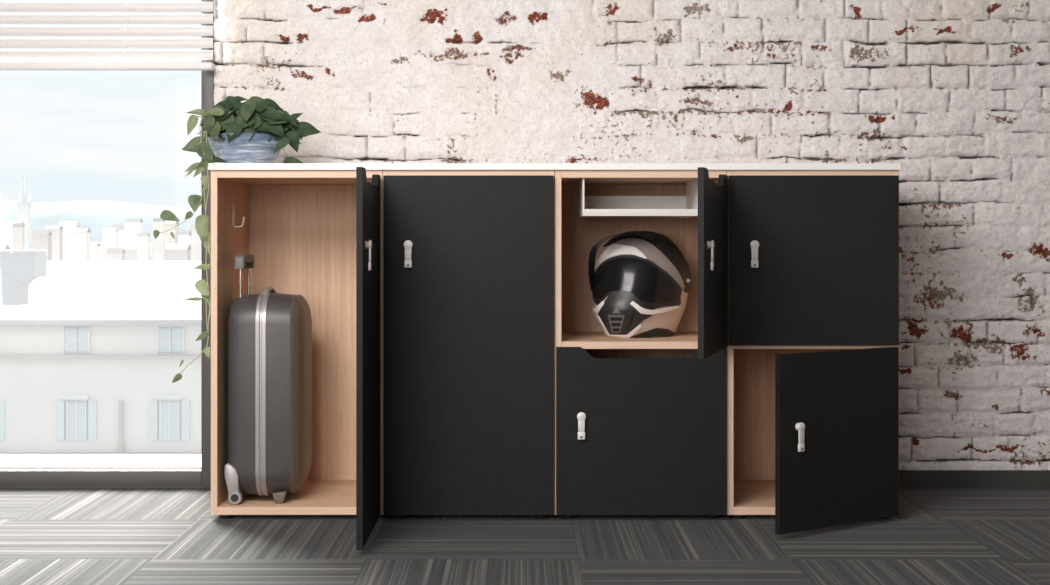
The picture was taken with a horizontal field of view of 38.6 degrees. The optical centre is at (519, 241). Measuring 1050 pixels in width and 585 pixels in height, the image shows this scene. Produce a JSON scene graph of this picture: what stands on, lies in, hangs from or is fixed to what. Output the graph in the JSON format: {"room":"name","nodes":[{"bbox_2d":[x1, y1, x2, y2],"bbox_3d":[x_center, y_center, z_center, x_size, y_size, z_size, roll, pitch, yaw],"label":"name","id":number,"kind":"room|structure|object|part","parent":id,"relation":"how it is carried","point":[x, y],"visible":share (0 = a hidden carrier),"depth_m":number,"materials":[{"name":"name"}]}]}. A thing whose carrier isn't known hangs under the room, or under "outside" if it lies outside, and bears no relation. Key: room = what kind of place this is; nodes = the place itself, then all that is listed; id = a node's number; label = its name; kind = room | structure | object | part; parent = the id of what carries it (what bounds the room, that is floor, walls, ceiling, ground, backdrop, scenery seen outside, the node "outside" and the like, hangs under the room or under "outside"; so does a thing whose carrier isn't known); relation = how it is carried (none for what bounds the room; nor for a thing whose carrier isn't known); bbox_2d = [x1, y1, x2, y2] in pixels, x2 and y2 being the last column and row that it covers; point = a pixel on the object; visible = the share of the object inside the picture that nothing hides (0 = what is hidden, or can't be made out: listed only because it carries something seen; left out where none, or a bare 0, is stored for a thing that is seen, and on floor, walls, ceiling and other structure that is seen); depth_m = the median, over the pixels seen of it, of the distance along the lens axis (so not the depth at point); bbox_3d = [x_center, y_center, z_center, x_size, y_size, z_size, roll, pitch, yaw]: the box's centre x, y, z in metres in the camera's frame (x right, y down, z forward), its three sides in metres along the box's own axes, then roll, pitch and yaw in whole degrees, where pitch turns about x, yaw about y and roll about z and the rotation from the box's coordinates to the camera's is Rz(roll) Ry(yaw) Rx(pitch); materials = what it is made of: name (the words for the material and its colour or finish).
{"room":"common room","nodes":[
{"label":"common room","id":0,"kind":"room"},
{"bbox_2d":[208,133,283,162],"bbox_3d":[-0.948,-0.316,5.200,0.266,0.108,0.266,0,0,0],"label":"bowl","id":1,"kind":"object","parent":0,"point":[230,147],"depth_m":5.10,"materials":[{"name":"blue ceramic"}]},
{"bbox_2d":[0,487,1049,584],"bbox_3d":[-0.200,0.987,1.985,7.200,0.120,7.370,0,0,0],"label":"floor","id":2,"kind":"structure","parent":0,"point":[49,535],"depth_m":4.55,"materials":[{"name":"carpet"}]},
{"bbox_2d":[211,167,382,549],"bbox_3d":[-0.738,0.343,4.997,0.587,1.167,1.165,0,0,0],"label":"locker","id":3,"kind":"object","parent":2,"relation":"on","point":[317,235],"visible":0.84,"depth_m":5.47,"materials":[{"name":"brown wood"}]},
{"bbox_3d":[-1.020,0.335,5.290,0.022,1.150,0.580,0,0,0],"label":"panel","id":4,"kind":"part","parent":3,"relation":"part of","materials":[{"name":"brown wood"}]},
{"bbox_2d":[224,255,311,504],"bbox_3d":[-0.864,0.464,5.205,0.259,0.838,0.346,0,0,0],"label":"suitcase","id":5,"kind":"object","parent":3,"relation":"on","point":[270,332],"visible":1,"depth_m":5.04,"materials":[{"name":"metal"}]},
{"bbox_3d":[-0.955,0.145,5.125,0.011,0.151,0.011,0,0,0],"label":"handle rod","id":6,"kind":"part","parent":5,"relation":"part of","materials":[{"name":"silver metal"}]},
{"bbox_3d":[-0.955,0.145,5.285,0.011,0.151,0.011,0,0,0],"label":"handle rod","id":7,"kind":"part","parent":5,"relation":"part of","materials":[{"name":"silver metal"}]},
{"bbox_3d":[-0.872,0.179,5.205,0.025,0.050,0.185,0,0,0],"label":"carry handle","id":8,"kind":"part","parent":5,"relation":"part of","materials":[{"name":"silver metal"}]},
{"bbox_3d":[-0.754,0.522,5.205,0.040,0.675,0.328,0,0,0],"label":"panel","id":9,"kind":"part","parent":5,"relation":"part of","materials":[{"name":"grey plastic"}]},
{"bbox_3d":[-0.745,0.897,5.290,0.528,0.027,0.580,0,0,0],"label":"panel","id":10,"kind":"part","parent":3,"relation":"part of","materials":[{"name":"brown wood"}]},
{"bbox_3d":[-0.745,-0.227,5.290,0.528,0.026,0.580,0,0,0],"label":"panel","id":11,"kind":"part","parent":3,"relation":"part of","materials":[{"name":"brown wood"}]},
{"bbox_3d":[-0.745,0.335,5.574,0.528,1.097,0.009,0,0,0],"label":"panel","id":12,"kind":"part","parent":3,"relation":"part of","materials":[{"name":"brown wood"}]},
{"bbox_3d":[-0.472,0.343,4.697,0.019,1.128,0.564,0,0,0],"label":"door","id":13,"kind":"part","parent":3,"relation":"part of","materials":[{"name":"black laminate"}]},
{"bbox_3d":[-0.454,0.027,4.498,0.019,0.066,0.030,0,0,0],"label":"lever handle","id":14,"kind":"part","parent":3,"relation":"part of","materials":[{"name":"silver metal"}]},
{"bbox_3d":[-0.470,0.335,5.290,0.022,1.150,0.580,0,0,0],"label":"panel","id":15,"kind":"part","parent":3,"relation":"part of","materials":[{"name":"brown wood"}]},
{"bbox_2d":[208,163,900,169],"bbox_3d":[0.115,-0.251,5.290,2.303,0.022,0.604,0,0,0],"label":"countertop","id":16,"kind":"structure","parent":3,"relation":"on","point":[211,166],"depth_m":4.99,"materials":[{"name":"white laminate"}]},
{"bbox_2d":[153,96,320,382],"bbox_3d":[-0.959,-0.015,5.171,0.552,0.982,0.322,0,0,0],"label":"potted plant","id":17,"kind":"object","parent":16,"relation":"on","point":[256,129],"visible":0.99,"depth_m":5.08,"materials":[{"name":"green plant"}]},
{"bbox_2d":[383,170,554,518],"bbox_3d":[-0.171,0.343,5.270,0.572,1.167,0.620,0,0,0],"label":"locker","id":18,"kind":"object","parent":2,"relation":"on","point":[469,255],"visible":1,"depth_m":4.98,"materials":[{"name":"brown wood"}]},
{"bbox_3d":[-0.446,0.335,5.290,0.022,1.150,0.580,0,0,0],"label":"panel","id":19,"kind":"part","parent":18,"relation":"part of","materials":[{"name":"brown wood"}]},
{"bbox_3d":[-0.370,0.027,4.970,0.030,0.066,0.019,0,0,0],"label":"lever handle","id":20,"kind":"part","parent":18,"relation":"part of","materials":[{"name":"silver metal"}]},
{"bbox_3d":[-0.171,-0.227,5.290,0.528,0.026,0.580,0,0,0],"label":"panel","id":21,"kind":"part","parent":18,"relation":"part of","materials":[{"name":"brown wood"}]},
{"bbox_3d":[0.104,0.335,5.290,0.022,1.150,0.580,0,0,0],"label":"panel","id":22,"kind":"part","parent":18,"relation":"part of","materials":[{"name":"brown wood"}]},
{"bbox_2d":[555,167,727,518],"bbox_3d":[0.403,0.343,5.007,0.574,1.167,1.146,0,0,0],"label":"locker","id":23,"kind":"object","parent":2,"relation":"on","point":[641,423],"visible":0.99,"depth_m":4.98,"materials":[{"name":"brown wood"}]},
{"bbox_3d":[0.127,0.335,5.290,0.022,1.150,0.580,0,0,0],"label":"panel","id":24,"kind":"part","parent":23,"relation":"part of","materials":[{"name":"brown wood"}]},
{"bbox_3d":[0.203,0.596,4.970,0.030,0.066,0.019,0,0,0],"label":"lever handle","id":25,"kind":"part","parent":23,"relation":"part of","materials":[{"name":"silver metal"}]},
{"bbox_2d":[561,331,697,348],"bbox_3d":[0.403,0.344,5.286,0.528,0.025,0.568,0,0,0],"label":"shelf","id":26,"kind":"object","parent":23,"relation":"attached to","point":[569,339],"depth_m":5.01,"materials":[{"name":"brown wood"}]},
{"bbox_3d":[0.403,0.335,5.574,0.528,1.097,0.009,0,0,0],"label":"panel","id":27,"kind":"part","parent":23,"relation":"part of","materials":[{"name":"brown wood"}]},
{"bbox_2d":[578,178,697,217],"bbox_3d":[0.408,-0.151,5.218,0.396,0.127,0.405,0,0,0],"label":"tray","id":28,"kind":"object","parent":23,"relation":"on","point":[686,206],"depth_m":5.31,"materials":[{"name":"white metal"}]},
{"bbox_2d":[588,231,690,337],"bbox_3d":[0.423,0.146,5.316,0.374,0.371,0.397,0,0,0],"label":"helmet","id":29,"kind":"object","parent":23,"relation":"on","point":[640,282],"visible":1,"depth_m":5.18,"materials":[{"name":"beige paint"}]},
{"bbox_3d":[0.330,0.060,5.241,0.062,0.119,0.254,0,0,-44],"label":"brow panel","id":30,"kind":"part","parent":29,"relation":"part of","materials":[{"name":"paint"}]},
{"bbox_2d":[627,312,634,328],"bbox_3d":[0.380,0.269,5.138,0.011,0.063,0.043,0,0,-29],"label":"vent","id":31,"kind":"object","parent":29,"relation":"attached to","point":[630,315],"depth_m":5.13,"materials":[{"name":"black plastic"}]},
{"bbox_3d":[0.399,0.139,5.198,0.314,0.189,0.145,0,0,9],"label":"eyeport trim","id":32,"kind":"part","parent":29,"relation":"part of","materials":[{"name":"black plastic"}]},
{"bbox_3d":[0.454,0.069,5.274,0.313,0.218,0.152,0,0,0],"label":"crown","id":33,"kind":"part","parent":29,"relation":"part of","materials":[{"name":"black plastic"}]},
{"bbox_3d":[0.403,-0.227,5.290,0.528,0.026,0.580,0,0,0],"label":"panel","id":34,"kind":"part","parent":23,"relation":"part of","materials":[{"name":"brown wood"}]},
{"bbox_3d":[0.402,0.628,4.989,0.564,0.558,0.019,0,0,0],"label":"door","id":35,"kind":"part","parent":23,"relation":"part of","materials":[{"name":"black laminate"}]},
{"bbox_3d":[0.575,0.027,4.512,0.019,0.066,0.030,0,0,15],"label":"lever handle","id":36,"kind":"part","parent":23,"relation":"part of","materials":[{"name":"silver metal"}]},
{"bbox_3d":[0.608,0.062,4.709,0.019,0.567,0.564,0,0,15],"label":"door","id":37,"kind":"part","parent":23,"relation":"part of","materials":[{"name":"black laminate"}]},
{"bbox_3d":[0.678,0.335,5.290,0.022,1.150,0.580,0,0,0],"label":"panel","id":38,"kind":"part","parent":23,"relation":"part of","materials":[{"name":"brown wood"}]},
{"bbox_2d":[727,170,898,534],"bbox_3d":[0.976,0.343,5.112,0.572,1.167,0.936,0,0,0],"label":"locker","id":39,"kind":"object","parent":2,"relation":"on","point":[813,346],"visible":0.91,"depth_m":4.98,"materials":[{"name":"brown wood"}]},
{"bbox_3d":[0.701,0.335,5.290,0.022,1.150,0.580,0,0,0],"label":"panel","id":40,"kind":"part","parent":39,"relation":"part of","materials":[{"name":"brown wood"}]},
{"bbox_3d":[0.777,0.027,4.970,0.030,0.066,0.019,0,0,0],"label":"lever handle","id":41,"kind":"part","parent":39,"relation":"part of","materials":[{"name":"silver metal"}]},
{"bbox_3d":[0.976,0.897,5.290,0.528,0.027,0.580,0,0,0],"label":"panel","id":42,"kind":"part","parent":39,"relation":"part of","materials":[{"name":"brown wood"}]},
{"bbox_3d":[0.976,0.335,5.574,0.528,1.097,0.009,0,0,0],"label":"panel","id":43,"kind":"part","parent":39,"relation":"part of","materials":[{"name":"brown wood"}]},
{"bbox_3d":[0.876,0.596,4.685,0.030,0.066,0.019,0,0,-36],"label":"lever handle","id":44,"kind":"part","parent":39,"relation":"part of","materials":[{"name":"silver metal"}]},
{"bbox_3d":[0.976,-0.227,5.290,0.528,0.026,0.580,0,0,0],"label":"panel","id":45,"kind":"part","parent":39,"relation":"part of","materials":[{"name":"brown wood"}]},
{"bbox_2d":[734,345,891,348],"bbox_3d":[0.976,0.344,5.286,0.528,0.025,0.568,0,0,0],"label":"shelf","id":46,"kind":"object","parent":39,"relation":"attached to","point":[735,346],"depth_m":5.00,"materials":[{"name":"brown wood"}]},
{"bbox_3d":[0.976,0.061,4.989,0.564,0.564,0.019,0,0,0],"label":"door","id":47,"kind":"part","parent":39,"relation":"part of","materials":[{"name":"black laminate"}]},
{"bbox_3d":[1.025,0.628,4.819,0.564,0.558,0.019,0,0,-36],"label":"door","id":48,"kind":"part","parent":39,"relation":"part of","materials":[{"name":"black laminate"}]},
{"bbox_3d":[1.251,0.335,5.290,0.022,1.150,0.580,0,0,0],"label":"panel","id":49,"kind":"part","parent":39,"relation":"part of","materials":[{"name":"brown wood"}]},
{"bbox_2d":[214,0,1049,469],"bbox_3d":[1.073,-0.482,5.661,4.453,2.682,0.051,0,0,0],"label":"wall","id":50,"kind":"structure","parent":0,"point":[380,81],"depth_m":5.65,"materials":[{"name":"brick"}]},
{"bbox_2d":[899,470,1049,488],"bbox_3d":[1.073,0.893,5.669,4.453,0.068,0.062,0,0,0],"label":"baseboard","id":51,"kind":"structure","parent":50,"relation":"attached to","point":[908,479],"depth_m":5.64,"materials":[{"name":"wood"}]},
{"bbox_3d":[1.073,-0.448,5.815,4.453,2.750,0.270,0,0,0],"label":"wall","id":52,"kind":"structure","parent":0,"visible":0},
{"bbox_2d":[0,0,215,487],"bbox_3d":[-2.426,-0.431,5.782,2.547,2.784,0.275,0,0,0],"label":"window","id":53,"kind":"structure","parent":52,"relation":"in","point":[15,470],"depth_m":5.64,"materials":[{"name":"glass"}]},
{"bbox_3d":[-2.420,0.900,5.800,2.440,0.122,0.240,0,0,0],"label":"sill","id":54,"kind":"part","parent":53,"relation":"part of","materials":[{"name":"white"}]},
{"bbox_2d":[0,2,214,70],"bbox_3d":[-2.382,-1.185,5.595,2.477,1.086,0.060,0,0,0],"label":"blind","id":55,"kind":"object","parent":53,"relation":"attached to","point":[128,31],"visible":1,"depth_m":5.59,"materials":[{"name":"white plastic"}]},
{"bbox_3d":[-2.382,-0.655,5.595,2.477,0.026,0.052,0,0,0],"label":"rail","id":56,"kind":"part","parent":55,"relation":"part of","materials":[{"name":"white plastic"}]},
{"label":"outside","id":57,"kind":"structure","parent":0,"visible":0},
{"bbox_2d":[0,250,48,305],"bbox_3d":[-18.573,1.325,56.100,1.381,2.053,1.600,0,0,0],"label":"chimney stack","id":58,"kind":"object","parent":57,"point":[18,270],"visible":1,"depth_m":55.40,"materials":[{"name":"concrete"}]},
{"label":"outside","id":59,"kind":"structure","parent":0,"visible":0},
{"label":"ground","id":60,"kind":"structure","parent":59,"visible":0},
{"bbox_2d":[0,244,9,252],"bbox_3d":[-81.471,20.636,232.368,4.103,40.582,3.126,0,0,0],"label":"house","id":61,"kind":"structure","parent":60,"relation":"on","point":[2,246],"depth_m":232.00,"materials":[{"name":"tile"}]},
{"bbox_2d":[0,221,25,252],"bbox_3d":[-100.743,18.400,295.809,5.427,45.055,4.135,0,0,0],"label":"house","id":62,"kind":"structure","parent":60,"relation":"on","point":[5,226],"depth_m":293.99,"materials":[{"name":"white"}]},
{"bbox_2d":[12,223,24,252],"bbox_3d":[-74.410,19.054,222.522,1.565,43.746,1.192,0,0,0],"label":"house","id":63,"kind":"structure","parent":60,"relation":"on","point":[18,229],"depth_m":222.03,"materials":[{"name":"concrete"}]},
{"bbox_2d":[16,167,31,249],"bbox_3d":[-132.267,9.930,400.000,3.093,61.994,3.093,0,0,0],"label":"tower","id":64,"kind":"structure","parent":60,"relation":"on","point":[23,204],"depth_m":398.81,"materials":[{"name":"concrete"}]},
{"bbox_2d":[32,230,51,260],"bbox_3d":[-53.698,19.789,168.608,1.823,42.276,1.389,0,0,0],"label":"house","id":65,"kind":"structure","parent":60,"relation":"on","point":[42,239],"depth_m":168.00,"materials":[{"name":"tile"}]},
{"bbox_2d":[44,225,62,260],"bbox_3d":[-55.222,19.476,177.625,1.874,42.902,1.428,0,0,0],"label":"house","id":66,"kind":"structure","parent":60,"relation":"on","point":[56,230],"depth_m":177.01,"materials":[{"name":"white"}]},
{"bbox_2d":[58,221,79,260],"bbox_3d":[-94.298,18.297,313.311,3.932,45.261,2.996,0,0,0],"label":"house","id":67,"kind":"structure","parent":60,"relation":"on","point":[66,225],"depth_m":312.04,"materials":[{"name":"white"}]},
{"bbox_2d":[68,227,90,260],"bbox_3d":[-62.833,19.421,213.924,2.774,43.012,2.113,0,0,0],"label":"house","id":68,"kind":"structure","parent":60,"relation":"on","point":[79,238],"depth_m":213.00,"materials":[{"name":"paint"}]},
{"bbox_2d":[91,242,100,260],"bbox_3d":[-96.063,20.511,331.900,5.700,40.832,4.343,0,0,0],"label":"house","id":69,"kind":"structure","parent":60,"relation":"on","point":[95,246],"depth_m":330.62,"materials":[{"name":"paint"}]},
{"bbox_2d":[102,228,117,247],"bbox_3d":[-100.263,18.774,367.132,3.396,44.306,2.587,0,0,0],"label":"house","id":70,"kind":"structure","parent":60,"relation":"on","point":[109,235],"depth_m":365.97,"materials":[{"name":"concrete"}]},
{"bbox_2d":[106,248,125,260],"bbox_3d":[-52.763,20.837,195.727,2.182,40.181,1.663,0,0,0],"label":"house","id":71,"kind":"structure","parent":60,"relation":"on","point":[112,254],"depth_m":194.98,"materials":[{"name":"tile"}]},
{"bbox_2d":[112,225,124,247],"bbox_3d":[-135.702,17.540,512.100,6.300,46.773,4.800,0,0,0],"label":"house","id":72,"kind":"structure","parent":60,"relation":"on","point":[121,228],"depth_m":509.96,"materials":[{"name":"paint"}]},
{"bbox_2d":[121,246,136,260],"bbox_3d":[-62.363,20.774,241.068,3.204,40.306,2.441,0,0,0],"label":"house","id":73,"kind":"structure","parent":60,"relation":"on","point":[131,251],"depth_m":240.01,"materials":[{"name":"white"}]},
{"bbox_2d":[124,218,142,245],"bbox_3d":[-115.548,16.927,448.588,4.764,48.001,3.630,0,0,0],"label":"house","id":74,"kind":"structure","parent":60,"relation":"on","point":[133,226],"depth_m":446.97,"materials":[{"name":"white"}]},
{"bbox_2d":[137,232,149,260],"bbox_3d":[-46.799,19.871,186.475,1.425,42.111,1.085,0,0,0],"label":"house","id":75,"kind":"structure","parent":60,"relation":"on","point":[143,238],"depth_m":186.01,"materials":[{"name":"tile"}]},
{"bbox_2d":[153,218,164,260],"bbox_3d":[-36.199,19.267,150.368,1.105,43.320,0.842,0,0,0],"label":"house","id":76,"kind":"structure","parent":60,"relation":"on","point":[158,223],"depth_m":150.01,"materials":[{"name":"paint"}]},
{"bbox_2d":[152,220,178,260],"bbox_3d":[-65.563,18.382,277.449,4.346,45.089,3.311,0,0,0],"label":"house","id":77,"kind":"structure","parent":60,"relation":"on","point":[169,239],"depth_m":275.98,"materials":[{"name":"white"}]},
{"bbox_2d":[165,244,190,260],"bbox_3d":[-61.373,20.605,268.473,4.420,40.643,3.368,0,0,0],"label":"house","id":78,"kind":"structure","parent":60,"relation":"on","point":[173,252],"depth_m":267.03,"materials":[{"name":"tile"}]},
{"bbox_2d":[179,230,191,260],"bbox_3d":[-97.068,18.735,430.673,5.018,44.385,3.824,0,0,0],"label":"house","id":79,"kind":"structure","parent":60,"relation":"on","point":[185,236],"depth_m":429.01,"materials":[{"name":"paint"}]},
{"bbox_2d":[189,223,197,260],"bbox_3d":[-111.543,17.241,520.837,5.511,47.372,4.199,0,0,0],"label":"house","id":80,"kind":"structure","parent":60,"relation":"on","point":[192,228],"depth_m":519.00,"materials":[{"name":"tile"}]},
{"bbox_2d":[196,235,200,260],"bbox_3d":[-67.066,19.584,322.434,4.303,42.686,3.278,0,0,0],"label":"house","id":81,"kind":"structure","parent":60,"relation":"on","point":[197,238],"depth_m":321.00,"materials":[{"name":"white"}]},
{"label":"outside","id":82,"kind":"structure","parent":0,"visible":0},
{"bbox_2d":[2,199,200,249],"bbox_3d":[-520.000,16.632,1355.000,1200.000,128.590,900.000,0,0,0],"label":"hills","id":83,"kind":"structure","parent":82,"point":[96,215],"depth_m":1385.88,"materials":[{"name":"white"}]},
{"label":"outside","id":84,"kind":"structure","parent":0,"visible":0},
{"bbox_2d":[0,261,200,454],"bbox_3d":[-22.600,13.580,65.750,30.400,25.480,12.500,0,0,0],"label":"house","id":85,"kind":"structure","parent":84,"point":[89,365],"depth_m":60.01,"materials":[{"name":"paint"}]},
{"bbox_2d":[0,400,4,439],"bbox_3d":[-20.760,7.120,59.950,0.320,1.600,0.140,0,0,0],"label":"shutter","id":86,"kind":"object","parent":85,"relation":"hanging from","point":[2,402],"depth_m":59.87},
{"bbox_2d":[56,400,64,439],"bbox_3d":[-18.360,7.120,59.950,0.320,1.600,0.140,0,0,0],"label":"shutter","id":87,"kind":"object","parent":85,"relation":"hanging from","point":[60,404],"depth_m":59.87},
{"bbox_3d":[-17.720,7.040,59.910,0.960,1.840,0.220,0,0,0],"label":"frame","id":88,"kind":"part","parent":85,"relation":"part of","materials":[{"name":"white"}]},
{"bbox_3d":[-17.718,3.920,59.950,1.084,1.040,0.140,0,0,0],"label":"frame","id":89,"kind":"part","parent":85,"relation":"part of","materials":[{"name":"white"}]},
{"bbox_2d":[88,400,96,439],"bbox_3d":[-17.080,7.120,59.950,0.320,1.600,0.140,0,0,0],"label":"shutter","id":90,"kind":"object","parent":85,"relation":"hanging from","point":[92,404],"depth_m":59.87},
{"bbox_2d":[149,400,157,439],"bbox_3d":[-14.640,7.120,59.950,0.320,1.600,0.140,0,0,0],"label":"shutter","id":91,"kind":"object","parent":85,"relation":"hanging from","point":[153,404],"depth_m":59.87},
{"bbox_3d":[-14.000,7.040,59.910,0.960,1.840,0.220,0,0,0],"label":"frame","id":92,"kind":"part","parent":85,"relation":"part of","materials":[{"name":"white"}]},
{"bbox_3d":[-13.958,3.920,59.950,1.084,1.040,0.140,0,0,0],"label":"frame","id":93,"kind":"part","parent":85,"relation":"part of","materials":[{"name":"white"}]},
{"bbox_2d":[181,400,189,439],"bbox_3d":[-13.360,7.120,59.950,0.320,1.600,0.140,0,0,0],"label":"shutter","id":94,"kind":"object","parent":85,"relation":"hanging from","point":[185,404],"depth_m":59.87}
]}

